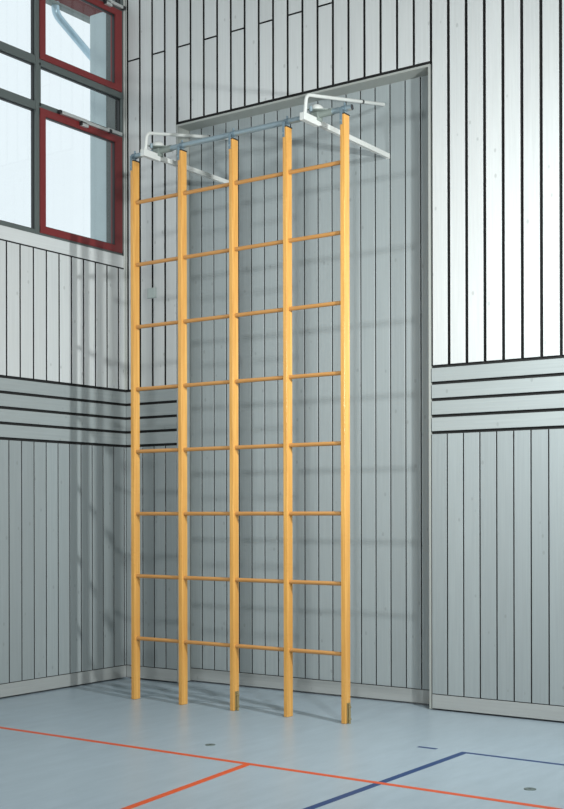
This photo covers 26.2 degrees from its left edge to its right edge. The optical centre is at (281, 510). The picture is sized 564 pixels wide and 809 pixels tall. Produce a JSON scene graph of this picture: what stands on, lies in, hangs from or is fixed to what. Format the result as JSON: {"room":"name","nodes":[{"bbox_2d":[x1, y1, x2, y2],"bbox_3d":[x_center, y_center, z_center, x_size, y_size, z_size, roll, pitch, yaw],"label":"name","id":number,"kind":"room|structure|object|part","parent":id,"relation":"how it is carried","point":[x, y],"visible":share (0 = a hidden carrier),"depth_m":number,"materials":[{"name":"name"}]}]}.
{"room":"sports hall","nodes":[
{"label":"sports hall","id":0,"kind":"room"},
{"bbox_2d":[0,0,125,697],"bbox_3d":[-5.756,-2.370,6.953,0.300,8.200,14.030,0,0,35],"label":"wall","id":1,"kind":"structure","parent":0,"point":[63,303],"depth_m":11.82,"materials":[{"name":"white wood"}]},
{"bbox_2d":[0,0,125,255],"bbox_3d":[-3.449,-4.553,10.202,0.352,3.833,6.000,0,0,35],"label":"window","id":2,"kind":"structure","parent":1,"relation":"in","point":[38,59],"depth_m":11.88,"materials":[{"name":"grey paint"}]},
{"bbox_3d":[-2.005,-4.739,12.075,0.064,0.838,1.148,0,0,35],"label":"sash","id":3,"kind":"part","parent":2,"relation":"part of","materials":[{"name":"red paint"}]},
{"bbox_3d":[-2.002,-3.256,12.073,0.064,1.198,1.148,0,0,35],"label":"sash","id":4,"kind":"part","parent":2,"relation":"part of","materials":[{"name":"red paint"}]},
{"bbox_2d":[106,0,114,242],"bbox_3d":[-1.701,-4.120,12.840,0.180,3.900,0.273,0,0,35],"label":"trim","id":5,"kind":"structure","parent":1,"relation":"attached to","point":[110,102],"depth_m":12.76,"materials":[{"name":"grey paint"}]},
{"bbox_2d":[0,677,563,808],"bbox_3d":[-0.268,1.819,3.266,13.100,0.192,14.300,0,0,35],"label":"floor","id":6,"kind":"structure","parent":0,"point":[382,739],"depth_m":8.77,"materials":[{"name":"grey rubber"}]},
{"bbox_2d":[121,764,248,808],"bbox_3d":[-0.600,1.728,7.598,0.055,0.001,1.520,0,0,29],"label":"court line","id":7,"kind":"object","parent":6,"relation":"on","point":[137,804],"visible":1,"depth_m":7.57,"materials":[{"name":"orange paint"}]},
{"bbox_2d":[130,102,353,723],"bbox_3d":[-0.405,-0.794,10.516,2.387,5.052,0.097,0,0,35],"label":"climbing frame","id":8,"kind":"object","parent":6,"relation":"on","point":[233,183],"visible":1,"depth_m":10.49,"materials":[{"name":"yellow wood"}]},
{"bbox_3d":[-1.352,-0.742,11.188,0.040,4.951,0.080,0,0,35],"label":"post","id":9,"kind":"part","parent":8,"relation":"part of","materials":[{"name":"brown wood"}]},
{"bbox_3d":[-0.889,-0.743,10.862,0.040,4.951,0.080,0,0,35],"label":"post","id":10,"kind":"part","parent":8,"relation":"part of","materials":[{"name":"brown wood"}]},
{"bbox_3d":[-0.416,-0.744,10.531,0.040,4.951,0.080,0,0,35],"label":"post","id":11,"kind":"part","parent":8,"relation":"part of","materials":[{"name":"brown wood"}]},
{"bbox_3d":[0.050,-0.746,10.204,0.040,4.951,0.080,0,0,35],"label":"post","id":12,"kind":"part","parent":8,"relation":"part of","materials":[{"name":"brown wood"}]},
{"bbox_3d":[0.516,-0.747,9.876,0.040,4.951,0.080,0,0,35],"label":"post","id":13,"kind":"part","parent":8,"relation":"part of","materials":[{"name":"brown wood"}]},
{"bbox_2d":[0,727,561,808],"bbox_3d":[1.123,1.724,7.335,10.500,0.001,0.050,0,0,35],"label":"court line","id":14,"kind":"object","parent":6,"relation":"on","point":[191,755],"visible":1,"depth_m":8.03,"materials":[{"name":"orange paint"}]},
{"bbox_2d":[303,752,465,808],"bbox_3d":[-0.125,1.726,6.629,0.055,0.001,4.970,0,0,35],"label":"court line","id":15,"kind":"object","parent":6,"relation":"on","point":[353,792],"visible":1,"depth_m":7.73,"materials":[{"name":"blue paint"}]},
{"bbox_2d":[460,752,563,765],"bbox_3d":[3.078,1.721,7.413,4.390,0.001,0.040,0,0,35],"label":"court line","id":16,"kind":"object","parent":6,"relation":"on","point":[460,752],"visible":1,"depth_m":8.44,"materials":[{"name":"blue paint"}]},
{"bbox_2d":[524,787,535,790],"bbox_3d":[1.536,1.722,7.512,0.076,0.004,0.076,0,0,35],"label":"socket","id":17,"kind":"object","parent":6,"relation":"on","point":[526,788],"visible":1,"depth_m":7.51,"materials":[{"name":"metal"}]},
{"bbox_2d":[125,0,563,721],"bbox_3d":[3.775,-2.386,8.979,13.028,8.200,0.300,0,0,35],"label":"wall","id":18,"kind":"structure","parent":0,"point":[497,370],"depth_m":11.06,"materials":[{"name":"white wood"}]},
{"bbox_2d":[147,287,155,298],"bbox_3d":[-1.326,-2.217,12.358,0.102,0.105,0.033,0,0,35],"label":"junction box","id":19,"kind":"object","parent":18,"relation":"attached to","point":[151,292],"visible":1,"depth_m":12.34,"materials":[{"name":"grey plastic"}]},
{"bbox_2d":[140,132,228,183],"bbox_3d":[-0.804,-3.438,11.387,0.236,0.525,1.389,0,0,35],"label":"wall bracket","id":20,"kind":"object","parent":18,"relation":"attached to","point":[158,147],"visible":0.83,"depth_m":11.06,"materials":[{"name":"white metal"}]},
{"bbox_3d":[-1.081,-3.261,10.969,0.210,0.090,0.235,0,0,35],"label":"swivel plate","id":21,"kind":"part","parent":20,"relation":"part of","materials":[{"name":"grey metal"}]},
{"bbox_2d":[176,64,431,708],"bbox_3d":[0.176,-1.079,11.448,2.868,5.607,0.204,0,0,35],"label":"trim","id":22,"kind":"structure","parent":18,"relation":"attached to","point":[184,128],"depth_m":11.37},
{"bbox_2d":[300,93,389,158],"bbox_3d":[0.609,-3.442,10.395,0.236,0.525,1.389,0,0,35],"label":"wall bracket","id":23,"kind":"object","parent":18,"relation":"attached to","point":[317,111],"visible":1,"depth_m":10.13,"materials":[{"name":"white metal"}]},
{"bbox_3d":[0.331,-3.265,9.977,0.210,0.090,0.235,0,0,35],"label":"swivel plate","id":24,"kind":"part","parent":23,"relation":"part of","materials":[{"name":"grey metal"}]},
{"label":"outside","id":25,"kind":"structure","parent":0,"visible":0},
{"bbox_2d":[90,12,105,241],"bbox_3d":[-1.952,-1.948,13.804,0.350,7.360,0.285,0,0,35],"label":"pillar","id":26,"kind":"structure","parent":25,"point":[97,21],"depth_m":13.71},
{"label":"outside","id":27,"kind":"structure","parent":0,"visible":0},
{"bbox_2d":[46,0,101,23],"bbox_3d":[-2.168,-6.177,14.514,0.100,0.780,1.870,0,0,35],"label":"roof eave","id":28,"kind":"object","parent":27,"point":[78,9],"visible":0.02,"depth_m":14.15,"materials":[{"name":"red paint"}]},
{"bbox_2d":[51,1,89,59],"bbox_3d":[-2.349,-5.507,14.254,0.090,0.640,0.946,0,0,35],"label":"drainpipe","id":29,"kind":"object","parent":28,"relation":"attached to","point":[59,18],"visible":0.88,"depth_m":14.06,"materials":[{"name":"metal"}]}
]}

